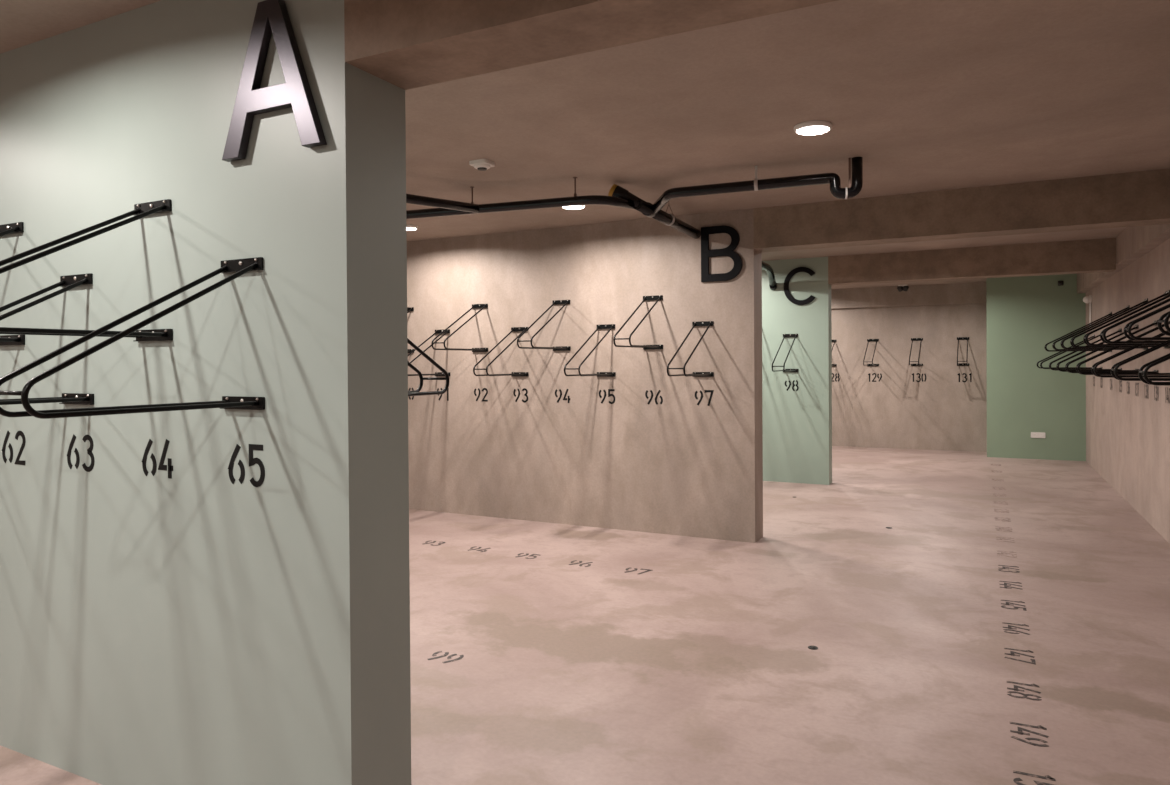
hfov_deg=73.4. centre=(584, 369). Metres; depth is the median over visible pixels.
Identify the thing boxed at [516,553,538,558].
painted number
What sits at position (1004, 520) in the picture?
painted number
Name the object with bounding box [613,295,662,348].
bike rack
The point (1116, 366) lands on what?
bike rack
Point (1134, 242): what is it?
beam
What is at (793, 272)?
letter sign
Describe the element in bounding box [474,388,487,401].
painted number
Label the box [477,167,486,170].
grille
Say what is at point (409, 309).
bike rack
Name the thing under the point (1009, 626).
painted number
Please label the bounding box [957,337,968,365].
bike rack
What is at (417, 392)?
bike rack
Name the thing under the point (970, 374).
painted number
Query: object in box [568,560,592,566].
painted number
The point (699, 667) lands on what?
floor
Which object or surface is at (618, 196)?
drain pipe
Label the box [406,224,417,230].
recessed light
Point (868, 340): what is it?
bike rack
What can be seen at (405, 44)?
beam
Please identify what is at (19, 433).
painted number
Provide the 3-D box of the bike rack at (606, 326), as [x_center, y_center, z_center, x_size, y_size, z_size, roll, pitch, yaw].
[0.039,-0.165,6.782,0.185,0.469,0.674,0,1,27]
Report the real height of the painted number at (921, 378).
0.152 m
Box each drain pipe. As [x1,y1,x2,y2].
[406,157,862,238]
[762,261,776,289]
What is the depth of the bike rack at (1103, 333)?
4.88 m
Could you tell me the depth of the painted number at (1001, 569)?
5.63 m
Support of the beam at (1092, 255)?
attached to the wall at (797, 425)
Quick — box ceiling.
[0,0,1169,288]
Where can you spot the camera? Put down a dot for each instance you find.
(1088, 299)
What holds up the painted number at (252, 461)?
attached to the wall at (196, 626)
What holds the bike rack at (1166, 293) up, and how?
attached to the wall at (1128, 435)
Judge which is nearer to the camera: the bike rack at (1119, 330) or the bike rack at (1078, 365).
the bike rack at (1078, 365)
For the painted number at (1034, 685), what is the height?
0.001 m
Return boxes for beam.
[344,0,837,89]
[753,168,1169,251]
[828,238,1115,284]
[1077,224,1169,292]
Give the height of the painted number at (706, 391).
0.135 m
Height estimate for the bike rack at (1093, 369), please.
0.469 m
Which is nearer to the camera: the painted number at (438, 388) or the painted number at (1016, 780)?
the painted number at (1016, 780)
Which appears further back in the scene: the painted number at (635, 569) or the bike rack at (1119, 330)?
the bike rack at (1119, 330)
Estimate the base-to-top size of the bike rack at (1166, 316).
0.469 m
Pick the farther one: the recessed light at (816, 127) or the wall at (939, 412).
the wall at (939, 412)
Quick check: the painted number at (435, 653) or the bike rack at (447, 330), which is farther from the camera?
the bike rack at (447, 330)
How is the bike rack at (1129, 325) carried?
attached to the wall at (1128, 435)
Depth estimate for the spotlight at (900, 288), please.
13.07 m
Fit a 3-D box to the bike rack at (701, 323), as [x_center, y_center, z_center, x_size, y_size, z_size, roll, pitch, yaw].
[0.852,-0.167,6.370,0.185,0.469,0.674,0,1,27]
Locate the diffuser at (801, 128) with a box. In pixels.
[799,126,826,130]
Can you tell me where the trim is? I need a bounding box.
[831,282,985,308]
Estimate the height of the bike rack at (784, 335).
0.469 m
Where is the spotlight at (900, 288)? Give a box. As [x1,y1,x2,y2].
[897,285,908,291]
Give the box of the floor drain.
[808,646,817,649]
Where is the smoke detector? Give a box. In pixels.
[469,159,494,170]
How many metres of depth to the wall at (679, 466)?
7.13 m
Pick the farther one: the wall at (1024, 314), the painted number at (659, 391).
the wall at (1024, 314)
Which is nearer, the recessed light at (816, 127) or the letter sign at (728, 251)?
the recessed light at (816, 127)
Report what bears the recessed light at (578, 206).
in the ceiling
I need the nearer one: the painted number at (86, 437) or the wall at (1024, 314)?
the painted number at (86, 437)
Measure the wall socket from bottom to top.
0.084 m
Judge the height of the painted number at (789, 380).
0.137 m
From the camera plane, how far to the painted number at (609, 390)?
7.08 m
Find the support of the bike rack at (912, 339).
attached to the wall at (939, 412)
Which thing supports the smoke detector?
attached to the ceiling
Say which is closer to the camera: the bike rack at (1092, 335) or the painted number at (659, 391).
the painted number at (659, 391)
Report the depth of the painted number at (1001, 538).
6.54 m
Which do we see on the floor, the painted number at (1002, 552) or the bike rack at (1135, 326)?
the painted number at (1002, 552)
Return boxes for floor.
[0,446,1169,784]
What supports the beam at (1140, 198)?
attached to the wall at (679, 466)
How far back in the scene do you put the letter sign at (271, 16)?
2.35 m
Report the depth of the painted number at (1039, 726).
3.15 m
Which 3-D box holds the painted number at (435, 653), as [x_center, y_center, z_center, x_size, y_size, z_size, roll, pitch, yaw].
[-0.714,1.472,4.007,0.176,0.001,0.136,0,1,27]
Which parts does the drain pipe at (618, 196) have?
hanger rod, hanger rod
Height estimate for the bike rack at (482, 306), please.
0.469 m
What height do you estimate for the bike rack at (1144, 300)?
0.469 m
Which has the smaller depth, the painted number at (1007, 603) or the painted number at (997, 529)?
the painted number at (1007, 603)
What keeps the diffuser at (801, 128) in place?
attached to the recessed light at (816, 127)
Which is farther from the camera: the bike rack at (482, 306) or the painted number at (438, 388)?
the painted number at (438, 388)
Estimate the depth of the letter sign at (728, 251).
6.58 m
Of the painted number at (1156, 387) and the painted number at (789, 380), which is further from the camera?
the painted number at (789, 380)
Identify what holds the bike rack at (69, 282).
attached to the wall at (196, 626)
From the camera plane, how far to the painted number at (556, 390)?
7.29 m
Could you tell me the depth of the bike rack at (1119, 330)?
8.74 m
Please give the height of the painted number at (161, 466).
0.132 m
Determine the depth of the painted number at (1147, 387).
7.20 m
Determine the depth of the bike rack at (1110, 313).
9.37 m
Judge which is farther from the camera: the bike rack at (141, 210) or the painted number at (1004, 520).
the painted number at (1004, 520)
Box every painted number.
[2,431,25,464]
[67,434,94,471]
[142,439,172,478]
[228,444,264,486]
[424,540,445,545]
[428,651,463,662]
[437,388,448,400]
[468,546,489,551]
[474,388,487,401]
[513,388,527,402]
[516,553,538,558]
[555,389,569,402]
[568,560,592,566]
[599,389,614,403]
[625,568,651,573]
[645,390,662,403]
[695,390,713,405]
[785,380,798,390]
[832,373,839,381]
[868,373,881,381]
[912,373,925,381]
[957,373,971,381]
[994,517,1010,521]
[995,527,1012,531]
[996,537,1013,541]
[997,551,1016,556]
[998,565,1019,572]
[1000,581,1021,588]
[1001,600,1026,610]
[1002,622,1029,634]
[1004,648,1035,664]
[1007,681,1041,699]
[1010,722,1048,746]
[1013,770,1054,784]
[1144,384,1148,398]
[1154,385,1158,400]
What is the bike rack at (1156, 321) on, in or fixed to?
attached to the wall at (1128, 435)
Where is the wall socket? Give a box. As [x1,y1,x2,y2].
[1031,432,1044,437]
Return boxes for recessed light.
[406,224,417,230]
[562,205,585,209]
[794,120,831,134]
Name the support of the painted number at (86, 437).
attached to the wall at (196, 626)
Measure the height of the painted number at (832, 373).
0.151 m
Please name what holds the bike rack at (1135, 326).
attached to the wall at (1128, 435)
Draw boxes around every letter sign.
[222,0,326,161]
[701,225,742,281]
[783,267,814,304]
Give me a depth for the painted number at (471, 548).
6.32 m
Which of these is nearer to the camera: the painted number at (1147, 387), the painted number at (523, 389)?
the painted number at (1147, 387)
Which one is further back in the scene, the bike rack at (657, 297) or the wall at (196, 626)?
the bike rack at (657, 297)
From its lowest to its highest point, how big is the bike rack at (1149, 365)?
0.469 m
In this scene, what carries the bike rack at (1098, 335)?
attached to the wall at (1128, 435)
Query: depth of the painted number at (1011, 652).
3.99 m
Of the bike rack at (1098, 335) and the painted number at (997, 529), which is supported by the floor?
the painted number at (997, 529)
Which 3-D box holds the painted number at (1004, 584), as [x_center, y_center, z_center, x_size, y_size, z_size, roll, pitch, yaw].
[2.835,1.437,5.222,0.135,0.001,0.199,0,1,27]
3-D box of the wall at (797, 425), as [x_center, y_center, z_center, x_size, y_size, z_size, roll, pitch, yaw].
[0.925,0.027,10.624,4.636,2.760,0.215,0,1,27]
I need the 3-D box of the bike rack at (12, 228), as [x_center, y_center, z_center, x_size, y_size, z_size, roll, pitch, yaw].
[-2.378,-0.324,2.741,0.185,0.469,0.674,0,1,27]
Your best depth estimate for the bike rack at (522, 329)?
7.20 m
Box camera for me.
[1083,295,1091,326]
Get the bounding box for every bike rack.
[0,199,172,341]
[0,222,24,345]
[0,257,264,418]
[0,273,93,404]
[407,307,413,352]
[407,338,448,395]
[408,329,449,375]
[431,304,487,351]
[473,327,528,375]
[517,300,570,350]
[564,324,615,376]
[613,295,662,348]
[667,321,713,376]
[772,334,797,371]
[863,339,878,365]
[909,338,922,365]
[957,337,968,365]
[1037,335,1094,368]
[1040,335,1101,368]
[1044,312,1111,351]
[1049,328,1121,370]
[1052,305,1129,350]
[1056,325,1138,371]
[1061,298,1147,349]
[1065,320,1157,372]
[1070,290,1169,348]
[1076,321,1169,374]
[1083,294,1169,345]
[1091,331,1169,377]
[1100,298,1169,343]
[1111,340,1169,380]
[1124,304,1169,340]
[1138,353,1169,385]
[1157,311,1169,335]
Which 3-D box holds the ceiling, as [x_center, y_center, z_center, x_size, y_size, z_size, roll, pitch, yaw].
[-0.470,-1.394,4.556,8.045,0.280,21.330,0,1,27]
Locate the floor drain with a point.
(809, 647)
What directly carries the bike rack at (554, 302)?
attached to the wall at (679, 466)
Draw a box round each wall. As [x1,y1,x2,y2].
[0,0,410,784]
[407,209,762,542]
[762,257,831,484]
[831,303,986,451]
[986,274,1085,460]
[1086,238,1169,543]
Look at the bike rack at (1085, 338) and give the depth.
5.67 m
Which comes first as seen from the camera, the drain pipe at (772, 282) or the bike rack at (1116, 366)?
the bike rack at (1116, 366)
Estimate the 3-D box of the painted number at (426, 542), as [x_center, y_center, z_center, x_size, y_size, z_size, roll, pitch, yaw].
[-1.267,1.454,6.560,0.185,0.001,0.152,0,1,27]
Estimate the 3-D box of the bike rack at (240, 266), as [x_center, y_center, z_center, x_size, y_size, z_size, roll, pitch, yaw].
[-1.222,-0.106,2.158,0.185,0.469,0.674,0,1,27]
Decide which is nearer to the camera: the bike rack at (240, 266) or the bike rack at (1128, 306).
the bike rack at (240, 266)
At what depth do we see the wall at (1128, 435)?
7.83 m
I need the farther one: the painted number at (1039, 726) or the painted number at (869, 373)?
the painted number at (869, 373)

